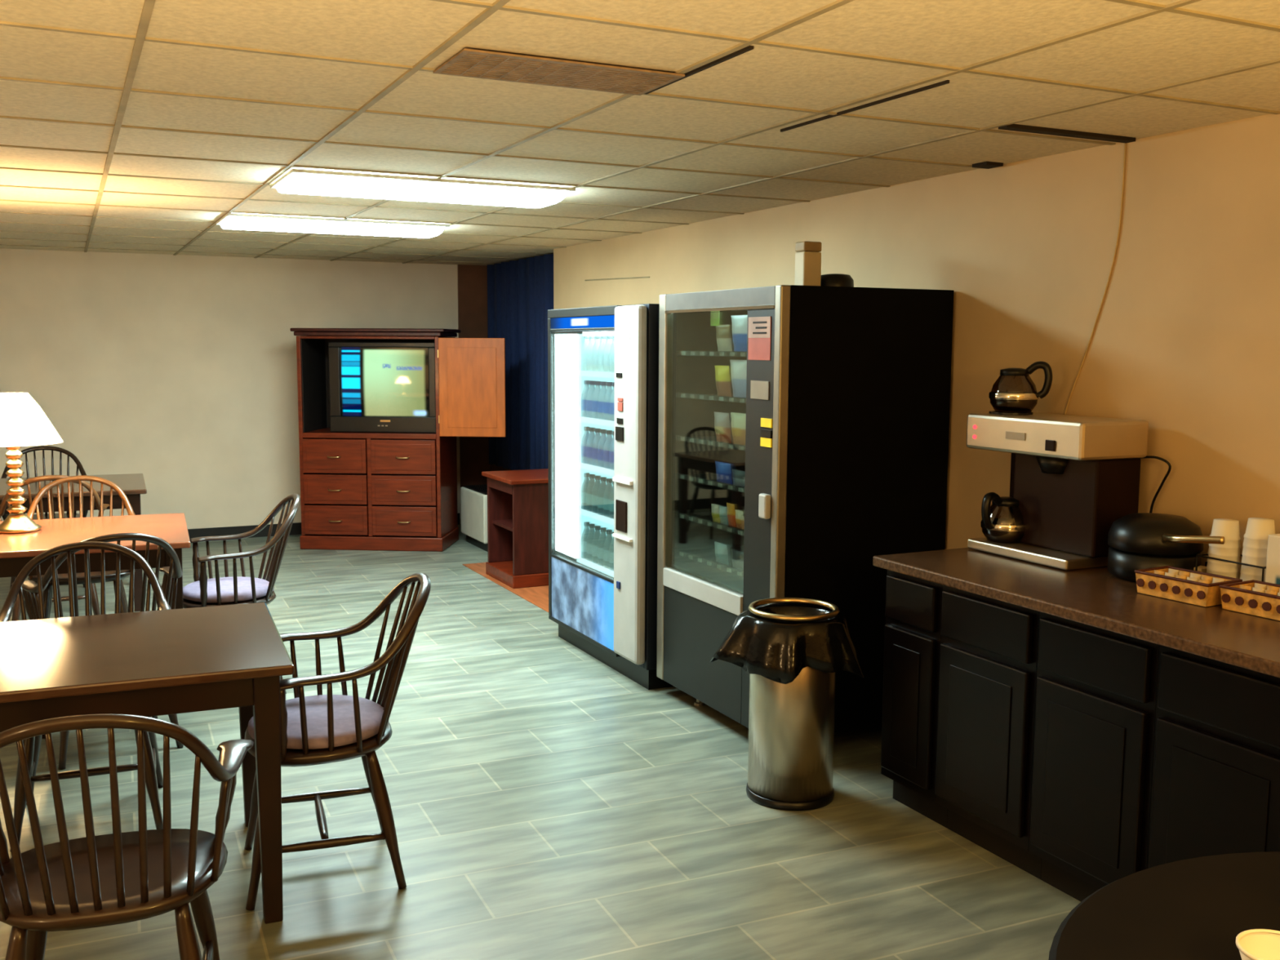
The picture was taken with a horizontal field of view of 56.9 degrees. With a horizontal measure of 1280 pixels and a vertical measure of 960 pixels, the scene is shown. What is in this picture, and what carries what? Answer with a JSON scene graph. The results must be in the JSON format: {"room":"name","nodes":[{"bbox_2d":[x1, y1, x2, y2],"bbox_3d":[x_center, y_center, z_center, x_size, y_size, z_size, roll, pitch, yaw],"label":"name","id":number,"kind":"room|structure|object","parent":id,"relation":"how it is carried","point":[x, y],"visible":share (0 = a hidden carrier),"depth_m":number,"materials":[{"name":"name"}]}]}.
{"room":"common room","nodes":[
{"label":"common room","id":0,"kind":"room"},
{"bbox_2d":[0,248,460,528],"bbox_3d":[-4.305,-0.615,9.206,6.720,2.294,0.100,-3,7,-26],"label":"wall","id":1,"kind":"structure","parent":0,"point":[178,371],"depth_m":9.46,"materials":[{"name":"beige paint"}]},
{"bbox_2d":[187,513,459,539],"bbox_3d":[-4.462,0.489,9.196,6.330,0.100,0.012,-3,7,-26],"label":"baseboard","id":2,"kind":"structure","parent":1,"relation":"attached to","point":[295,529],"depth_m":9.74,"materials":[{"name":"black plastic"}]},
{"bbox_2d":[457,264,489,524],"bbox_3d":[-1.475,-0.749,10.508,0.275,2.294,0.020,-3,7,-26],"label":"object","id":3,"kind":"structure","parent":1,"relation":"attached to","point":[472,279],"depth_m":10.44,"materials":[{"name":"brown wood"}]},
{"bbox_2d":[489,464,511,471],"bbox_3d":[-0.881,-0.648,9.647,0.176,2.294,2.100,-3,7,-26],"label":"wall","id":4,"kind":"structure","parent":0,"point":[492,467],"depth_m":10.49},
{"bbox_2d":[0,524,1080,959],"bbox_3d":[-1.530,1.229,3.660,6.720,0.080,12.820,-3,7,-26],"label":"floor","id":5,"kind":"structure","parent":0,"point":[547,802],"depth_m":3.94,"materials":[{"name":"tile"}]},
{"bbox_2d":[0,445,88,589],"bbox_3d":[-3.961,0.242,7.870,0.624,0.899,0.567,-3,7,-26],"label":"chair","id":6,"kind":"object","parent":5,"relation":"on","point":[33,449],"visible":0.23,"depth_m":8.03,"materials":[{"name":"brown wood"}]},
{"bbox_2d":[0,475,109,621],"bbox_3d":[-3.274,0.393,6.586,0.624,0.899,0.567,-3,7,-28],"label":"chair","id":7,"kind":"object","parent":5,"relation":"on","point":[95,602],"visible":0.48,"depth_m":6.40,"materials":[{"name":"brown wood"}]},
{"bbox_2d":[0,473,146,611],"bbox_3d":[-3.779,0.403,7.170,1.450,0.740,0.940,-3,7,-24],"label":"dining table","id":8,"kind":"object","parent":5,"relation":"on","point":[132,485],"visible":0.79,"depth_m":7.00,"materials":[{"name":"brown wood"}]},
{"bbox_2d":[26,475,135,618],"bbox_3d":[-2.879,0.451,6.096,0.624,0.899,0.567,-3,7,-24],"label":"chair","id":9,"kind":"object","parent":5,"relation":"on","point":[110,575],"visible":0.36,"depth_m":6.18,"materials":[{"name":"brown wood"}]},
{"bbox_2d":[0,541,170,852],"bbox_3d":[-1.881,0.695,4.016,0.624,0.899,0.567,-2,7,-22],"label":"chair","id":10,"kind":"object","parent":5,"relation":"on","point":[32,745],"visible":0.51,"depth_m":4.11,"materials":[{"name":"brown wood"}]},
{"bbox_2d":[0,512,190,608],"bbox_3d":[-2.844,0.615,5.358,1.500,0.740,0.960,-2,7,-22],"label":"dining table","id":11,"kind":"object","parent":5,"relation":"on","point":[16,550],"visible":0.61,"depth_m":5.20,"materials":[{"name":"brown wood"}]},
{"bbox_2d":[0,392,62,533],"bbox_3d":[-2.861,-0.080,5.397,0.410,0.632,0.410,-3,7,-26],"label":"table lamp","id":12,"kind":"object","parent":11,"relation":"on","point":[23,422],"visible":1,"depth_m":5.34,"materials":[{"name":"white fabric"}]},
{"bbox_2d":[11,533,183,768],"bbox_3d":[-2.098,0.619,4.664,0.624,0.899,0.567,-4,8,-35],"label":"chair","id":13,"kind":"object","parent":5,"relation":"on","point":[171,573],"visible":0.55,"depth_m":4.49,"materials":[{"name":"brown wood"}]},
{"bbox_2d":[0,713,253,959],"bbox_3d":[-1.157,0.866,2.556,0.624,0.899,0.567,-2,7,-18],"label":"chair","id":14,"kind":"object","parent":5,"relation":"on","point":[91,881],"visible":1,"depth_m":2.44,"materials":[{"name":"brown wood"}]},
{"bbox_2d":[0,602,293,923],"bbox_3d":[-1.792,0.852,3.340,1.500,0.740,0.845,-2,7,-22],"label":"dining table","id":15,"kind":"object","parent":5,"relation":"on","point":[172,661],"visible":0.97,"depth_m":3.24,"materials":[{"name":"brown wood"}]},
{"bbox_2d":[182,493,300,693],"bbox_3d":[-1.867,0.524,5.504,0.567,0.899,0.624,-3,7,-24],"label":"chair","id":16,"kind":"object","parent":5,"relation":"on","point":[203,592],"visible":0.7,"depth_m":5.40,"materials":[{"name":"brown wood"}]},
{"bbox_2d":[244,573,431,910],"bbox_3d":[-0.922,0.747,3.603,0.567,0.899,0.624,-2,7,-19],"label":"chair","id":17,"kind":"object","parent":5,"relation":"on","point":[329,728],"visible":0.82,"depth_m":3.48,"materials":[{"name":"brown wood"}]},
{"bbox_2d":[289,328,506,551],"bbox_3d":[-1.836,-0.331,9.362,1.660,1.720,0.619,1,7,4],"label":"armoire","id":18,"kind":"object","parent":5,"relation":"on","point":[382,491],"visible":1,"depth_m":9.13,"materials":[{"name":"brown wood"}]},
{"bbox_2d":[328,342,435,432],"bbox_3d":[-1.981,-0.741,9.361,0.840,0.698,0.459,1,7,4],"label":"television","id":19,"kind":"object","parent":18,"relation":"in","point":[375,387],"visible":0.87,"depth_m":9.14,"materials":[{"name":"black plastic"}]},
{"bbox_2d":[460,484,488,551],"bbox_3d":[-1.119,0.293,9.473,0.480,0.462,0.600,-3,7,-26],"label":"wall heater","id":20,"kind":"object","parent":5,"relation":"on","point":[473,498],"visible":0.37,"depth_m":9.33,"materials":[{"name":"white metal"}]},
{"bbox_2d":[462,484,487,494],"bbox_3d":[-1.132,0.070,9.440,0.408,0.011,0.560,-3,7,-26],"label":"grille","id":21,"kind":"object","parent":20,"relation":"attached to","point":[472,489],"depth_m":9.42,"materials":[{"name":"black plastic"}]},
{"bbox_2d":[462,562,548,612],"bbox_3d":[-0.426,0.715,7.829,0.860,0.004,2.230,-3,7,-26],"label":"floor mat","id":22,"kind":"object","parent":5,"relation":"on","point":[538,596],"depth_m":7.72,"materials":[{"name":"orange"}]},
{"bbox_2d":[481,468,548,588],"bbox_3d":[-0.700,0.317,8.113,0.610,0.720,0.600,-3,7,-26],"label":"base cabinet","id":23,"kind":"object","parent":5,"relation":"on","point":[517,500],"visible":0.44,"depth_m":7.84,"materials":[{"name":"brown wood"}]},
{"bbox_2d":[493,519,512,531],"bbox_3d":[-0.682,0.306,8.121,0.529,0.020,0.488,-3,7,-26],"label":"shelf","id":24,"kind":"object","parent":23,"relation":"attached to","point":[507,524],"depth_m":8.13,"materials":[{"name":"brown wood"}]},
{"bbox_2d":[547,303,673,689],"bbox_3d":[0.119,0.019,6.086,0.893,1.790,1.165,-3,7,-26],"label":"machine","id":25,"kind":"object","parent":5,"relation":"on","point":[603,361],"visible":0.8,"depth_m":5.77,"materials":[{"name":"white plastic"}]},
{"bbox_2d":[709,597,863,811],"bbox_3d":[0.524,0.791,4.200,0.544,0.690,0.454,-3,7,-26],"label":"trash can","id":26,"kind":"object","parent":5,"relation":"on","point":[792,654],"visible":1,"depth_m":4.09,"materials":[{"name":"metal"}]},
{"bbox_2d":[656,284,954,732],"bbox_3d":[0.656,0.114,5.104,0.841,1.830,1.007,-3,7,-26],"label":"machine","id":27,"kind":"object","parent":5,"relation":"on","point":[803,430],"visible":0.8,"depth_m":4.70,"materials":[{"name":"metal"}]},
{"bbox_2d":[794,241,821,285],"bbox_3d":[0.687,-0.873,4.824,0.086,0.195,0.070,-3,7,-26],"label":"carton","id":28,"kind":"object","parent":27,"relation":"on","point":[807,255],"visible":0.77,"depth_m":4.79,"materials":[{"name":"beige cardboard"}]},
{"bbox_2d":[820,273,853,287],"bbox_3d":[0.808,-0.817,4.890,0.156,0.070,0.156,-3,7,-26],"label":"tub","id":29,"kind":"object","parent":27,"relation":"on","point":[833,279],"visible":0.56,"depth_m":4.83,"materials":[{"name":"plastic"}]},
{"bbox_2d":[880,569,947,827],"bbox_3d":[1.222,0.720,4.164,0.722,0.847,0.288,-3,7,-26],"label":"base cabinet","id":30,"kind":"object","parent":5,"relation":"on","point":[913,605],"visible":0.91,"depth_m":3.98,"materials":[{"name":"black wood"}]},
{"bbox_2d":[935,585,1041,879],"bbox_3d":[1.379,0.757,3.845,0.722,0.847,0.423,-3,7,-26],"label":"base cabinet","id":31,"kind":"object","parent":5,"relation":"on","point":[988,654],"visible":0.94,"depth_m":3.66,"materials":[{"name":"black wood"}]},
{"bbox_2d":[1028,611,1159,901],"bbox_3d":[1.565,0.801,3.465,0.722,0.847,0.423,-3,7,-26],"label":"base cabinet","id":32,"kind":"object","parent":5,"relation":"on","point":[1095,698],"visible":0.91,"depth_m":3.28,"materials":[{"name":"black wood"}]},
{"bbox_2d":[1048,851,1279,959],"bbox_3d":[1.118,1.075,1.524,1.150,0.740,1.150,-3,7,-26],"label":"round table","id":33,"kind":"object","parent":5,"relation":"on","point":[1194,908],"visible":0.97,"depth_m":1.82,"materials":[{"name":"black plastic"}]},
{"bbox_2d":[1235,928,1279,959],"bbox_3d":[0.874,0.664,1.614,0.109,0.052,0.109,-3,7,-26],"label":"paper cup","id":34,"kind":"object","parent":33,"relation":"on","point":[1254,944],"visible":1,"depth_m":1.66,"materials":[{"name":"white paper"}]},
{"bbox_2d":[1146,644,1279,868],"bbox_3d":[1.750,0.846,3.086,0.722,0.847,0.423,-3,7,-26],"label":"base cabinet","id":35,"kind":"object","parent":5,"relation":"on","point":[1215,790],"visible":0.6,"depth_m":2.93,"materials":[{"name":"black wood"}]},
{"bbox_3d":[1.936,0.890,2.706,0.722,0.847,0.423,-3,7,-26],"label":"base cabinet","id":36,"kind":"object","parent":5,"relation":"on","visible":0},
{"bbox_2d":[872,547,1279,678],"bbox_3d":[1.903,0.445,2.704,0.752,0.036,3.474,-3,7,-26],"label":"countertop","id":37,"kind":"structure","parent":36,"relation":"on","point":[1094,597],"depth_m":3.36,"materials":[{"name":"brown laminate"}]},
{"bbox_2d":[966,410,1171,569],"bbox_3d":[1.443,0.022,4.035,0.345,0.488,0.608,-3,7,-26],"label":"coffee brewer","id":38,"kind":"object","parent":37,"relation":"on","point":[1073,477],"visible":0.88,"depth_m":3.90,"materials":[{"name":"metal"}]},
{"bbox_2d":[980,492,1025,543],"bbox_3d":[1.285,0.126,4.175,0.191,0.179,0.171,0,7,2],"label":"coffee carafe","id":39,"kind":"object","parent":38,"relation":"on","point":[1002,522],"visible":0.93,"depth_m":4.11,"materials":[{"name":"clear glass"}]},
{"bbox_2d":[988,360,1052,412],"bbox_3d":[1.339,-0.334,4.197,0.190,0.179,0.171,-1,7,-14],"label":"coffee carafe","id":40,"kind":"object","parent":38,"relation":"on","point":[1014,390],"visible":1,"depth_m":4.14,"materials":[{"name":"clear glass"}]},
{"bbox_2d":[989,374,1037,412],"bbox_3d":[1.330,-0.311,4.197,0.166,0.134,0.166,3,7,24],"label":"glass bowl","id":41,"kind":"object","parent":40,"relation":"on","point":[1010,393],"depth_m":4.14,"materials":[{"name":"clear glass"}]},
{"bbox_2d":[1044,440,1055,451],"bbox_3d":[1.337,-0.112,3.849,0.005,0.035,0.040,-3,7,-26],"label":"switch","id":42,"kind":"object","parent":38,"relation":"attached to","point":[1050,445],"depth_m":3.84,"materials":[{"name":"brown plastic"}]},
{"bbox_2d":[1107,512,1225,582],"bbox_3d":[1.664,0.216,3.625,0.283,0.199,0.469,-3,7,-26],"label":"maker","id":43,"kind":"object","parent":37,"relation":"on","point":[1139,540],"visible":0.93,"depth_m":3.61,"materials":[{"name":"black plastic"}]},
{"bbox_2d":[1134,565,1242,606],"bbox_3d":[1.588,0.307,3.427,0.156,0.066,0.242,-3,8,-30],"label":"basket","id":44,"kind":"object","parent":37,"relation":"on","point":[1195,593],"visible":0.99,"depth_m":3.38,"materials":[{"name":"wicker"}]},
{"bbox_2d":[1154,569,1164,575],"bbox_3d":[1.529,0.294,3.482,0.026,0.052,0.034,-3,8,-30],"label":"packet","id":45,"kind":"object","parent":44,"relation":"in","point":[1159,572],"visible":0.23,"depth_m":3.48,"materials":[{"name":"paper"}]},
{"bbox_2d":[1164,572,1175,577],"bbox_3d":[1.546,0.298,3.448,0.026,0.052,0.034,-3,8,-30],"label":"packet","id":46,"kind":"object","parent":44,"relation":"in","point":[1166,574],"visible":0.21,"depth_m":3.44,"materials":[{"name":"white paper"}]},
{"bbox_2d":[1168,568,1178,574],"bbox_3d":[1.583,0.291,3.508,0.026,0.052,0.034,-3,8,-30],"label":"packet","id":47,"kind":"object","parent":44,"relation":"in","point":[1170,571],"visible":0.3,"depth_m":3.50,"materials":[{"name":"white paper"}]},
{"bbox_2d":[1175,574,1186,579],"bbox_3d":[1.562,0.302,3.414,0.026,0.052,0.034,-3,8,-30],"label":"packet","id":48,"kind":"object","parent":44,"relation":"in","point":[1184,577],"visible":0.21,"depth_m":3.41,"materials":[{"name":"paper"}]},
{"bbox_2d":[1178,570,1190,579],"bbox_3d":[1.600,0.295,3.474,0.026,0.052,0.034,-3,8,-30],"label":"packet","id":49,"kind":"object","parent":44,"relation":"in","point":[1180,573],"visible":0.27,"depth_m":3.47,"materials":[{"name":"paper"}]},
{"bbox_2d":[1186,577,1198,582],"bbox_3d":[1.579,0.306,3.381,0.026,0.052,0.034,-3,8,-30],"label":"packet","id":50,"kind":"object","parent":44,"relation":"in","point":[1188,578],"visible":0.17,"depth_m":3.38,"materials":[{"name":"white paper"}]},
{"bbox_2d":[1190,573,1200,582],"bbox_3d":[1.617,0.299,3.441,0.026,0.052,0.034,-3,8,-30],"label":"packet","id":51,"kind":"object","parent":44,"relation":"in","point":[1192,575],"visible":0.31,"depth_m":3.43,"materials":[{"name":"white paper"}]},
{"bbox_2d":[1193,565,1206,573],"bbox_3d":[1.711,0.292,3.620,0.050,0.055,0.056,-4,8,-31],"label":"carton","id":52,"kind":"object","parent":44,"relation":"in","point":[1201,568],"visible":0.14,"depth_m":3.59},
{"bbox_2d":[1198,578,1209,583],"bbox_3d":[1.596,0.310,3.346,0.026,0.052,0.034,-3,8,-30],"label":"packet","id":53,"kind":"object","parent":44,"relation":"in","point":[1199,580],"visible":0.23,"depth_m":3.34,"materials":[{"name":"paper"}]},
{"bbox_2d":[1200,575,1212,583],"bbox_3d":[1.633,0.303,3.407,0.026,0.052,0.034,-3,8,-30],"label":"packet","id":54,"kind":"object","parent":44,"relation":"in","point":[1203,577],"visible":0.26,"depth_m":3.40,"materials":[{"name":"paper"}]},
{"bbox_2d":[1212,577,1224,582],"bbox_3d":[1.650,0.307,3.373,0.026,0.052,0.034,-3,8,-30],"label":"packet","id":55,"kind":"object","parent":44,"relation":"in","point":[1215,580],"visible":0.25,"depth_m":3.37,"materials":[{"name":"white paper"}]},
{"bbox_2d":[1195,553,1266,581],"bbox_3d":[1.784,0.284,3.492,0.130,0.102,0.226,-3,7,-26],"label":"wire caddy","id":56,"kind":"object","parent":37,"relation":"on","point":[1203,554],"visible":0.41,"depth_m":3.47,"materials":[{"name":"black metal"}]},
{"bbox_2d":[1206,518,1240,578],"bbox_3d":[1.746,0.219,3.528,0.094,0.200,0.094,-3,7,-26],"label":"cup stack","id":57,"kind":"object","parent":56,"relation":"in","point":[1227,528],"visible":0.7,"depth_m":3.49,"materials":[{"name":"white paper"}]},
{"bbox_2d":[1240,517,1275,582],"bbox_3d":[1.808,0.221,3.447,0.094,0.215,0.094,-3,7,-26],"label":"cup stack","id":58,"kind":"object","parent":56,"relation":"in","point":[1258,530],"visible":0.54,"depth_m":3.41,"materials":[{"name":"white paper"}]},
{"bbox_2d":[1218,579,1279,620],"bbox_3d":[1.736,0.332,3.217,0.156,0.066,0.242,-3,8,-30],"label":"basket","id":59,"kind":"object","parent":37,"relation":"on","point":[1235,598],"visible":1,"depth_m":3.21,"materials":[{"name":"wicker"}]},
{"bbox_2d":[1240,584,1252,590],"bbox_3d":[1.677,0.319,3.272,0.026,0.052,0.034,-3,8,-30],"label":"packet","id":60,"kind":"object","parent":59,"relation":"in","point":[1244,587],"visible":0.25,"depth_m":3.27,"materials":[{"name":"paper"}]},
{"bbox_2d":[1252,586,1264,592],"bbox_3d":[1.693,0.323,3.238,0.026,0.052,0.034,-3,8,-30],"label":"packet","id":61,"kind":"object","parent":59,"relation":"in","point":[1261,590],"visible":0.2,"depth_m":3.23,"materials":[{"name":"white paper"}]},
{"bbox_2d":[1253,582,1266,591],"bbox_3d":[1.731,0.316,3.298,0.026,0.052,0.034,-3,8,-30],"label":"packet","id":62,"kind":"object","parent":59,"relation":"in","point":[1256,585],"visible":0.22,"depth_m":3.29,"materials":[{"name":"white paper"}]},
{"bbox_2d":[1264,589,1277,595],"bbox_3d":[1.710,0.327,3.204,0.026,0.052,0.034,-3,8,-30],"label":"packet","id":63,"kind":"object","parent":59,"relation":"in","point":[1268,592],"visible":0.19,"depth_m":3.20,"materials":[{"name":"paper"}]},
{"bbox_2d":[1266,585,1279,595],"bbox_3d":[1.747,0.320,3.264,0.026,0.052,0.034,-3,8,-30],"label":"packet","id":64,"kind":"object","parent":59,"relation":"in","point":[1268,588],"visible":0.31,"depth_m":3.26,"materials":[{"name":"paper"}]},
{"bbox_2d":[1265,533,1279,584],"bbox_3d":[1.833,0.257,3.306,0.060,0.197,0.134,-3,7,-26],"label":"printed box","id":65,"kind":"object","parent":37,"relation":"on","point":[1272,575],"visible":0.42,"depth_m":3.33,"materials":[{"name":"white cardboard"}]},
{"bbox_2d":[0,0,1279,265],"bbox_3d":[-1.518,-1.137,3.389,6.720,0.106,12.820,-3,7,-26],"label":"ceiling","id":66,"kind":"structure","parent":0,"point":[126,126],"depth_m":3.39,"materials":[{"name":"tile"}]},
{"bbox_2d":[216,213,449,238],"bbox_3d":[-1.758,-1.444,6.762,1.210,0.051,0.560,-3,7,-26],"label":"ceiling light","id":67,"kind":"object","parent":66,"relation":"attached to","point":[230,220],"visible":1,"depth_m":6.60,"materials":[{"name":"white plastic"}]},
{"bbox_2d":[270,168,575,208],"bbox_3d":[-0.946,-1.256,5.155,1.205,0.051,0.560,-3,7,-26],"label":"ceiling light","id":68,"kind":"object","parent":66,"relation":"attached to","point":[295,181],"visible":1,"depth_m":4.99,"materials":[{"name":"white plastic"}]},
{"bbox_2d":[487,253,553,470],"bbox_3d":[-0.923,-0.909,9.514,0.081,1.722,1.725,-3,7,-26],"label":"curtain","id":69,"kind":"object","parent":66,"relation":"hanging from","point":[520,292],"visible":0.5,"depth_m":9.53,"materials":[{"name":"blue fabric"}]},
{"bbox_2d":[432,48,684,95],"bbox_3d":[-0.204,-1.026,2.982,0.580,0.006,0.260,-3,7,-26],"label":"ceiling vent","id":70,"kind":"object","parent":66,"relation":"in","point":[470,63],"visible":1,"depth_m":2.97,"materials":[{"name":"metal"}]},
{"bbox_2d":[644,45,1135,168],"bbox_3d":[0.809,-1.097,3.608,0.758,0.013,2.041,7,9,45],"label":"trim","id":71,"kind":"structure","parent":66,"relation":"attached to","point":[1016,127],"depth_m":3.68,"materials":[{"name":"black metal"}]},
{"bbox_2d":[553,113,1279,575],"bbox_3d":[1.753,0.018,3.950,0.100,2.294,10.720,-3,7,-26],"label":"wall","id":72,"kind":"structure","parent":0,"point":[1184,343],"depth_m":4.13,"materials":[{"name":"beige paint"}]},
{"bbox_2d":[585,276,649,280],"bbox_3d":[-0.159,-1.303,7.645,0.005,0.034,0.990,-3,7,-26],"label":"wire","id":73,"kind":"object","parent":72,"relation":"attached to","point":[634,277],"visible":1,"depth_m":7.59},
{"bbox_2d":[1064,142,1126,414],"bbox_3d":[1.571,-0.460,4.154,0.008,1.390,0.260,-3,7,-26],"label":"cable","id":74,"kind":"object","parent":72,"relation":"attached to","point":[1125,144],"visible":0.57,"depth_m":4.05,"materials":[{"name":"beige plastic"}]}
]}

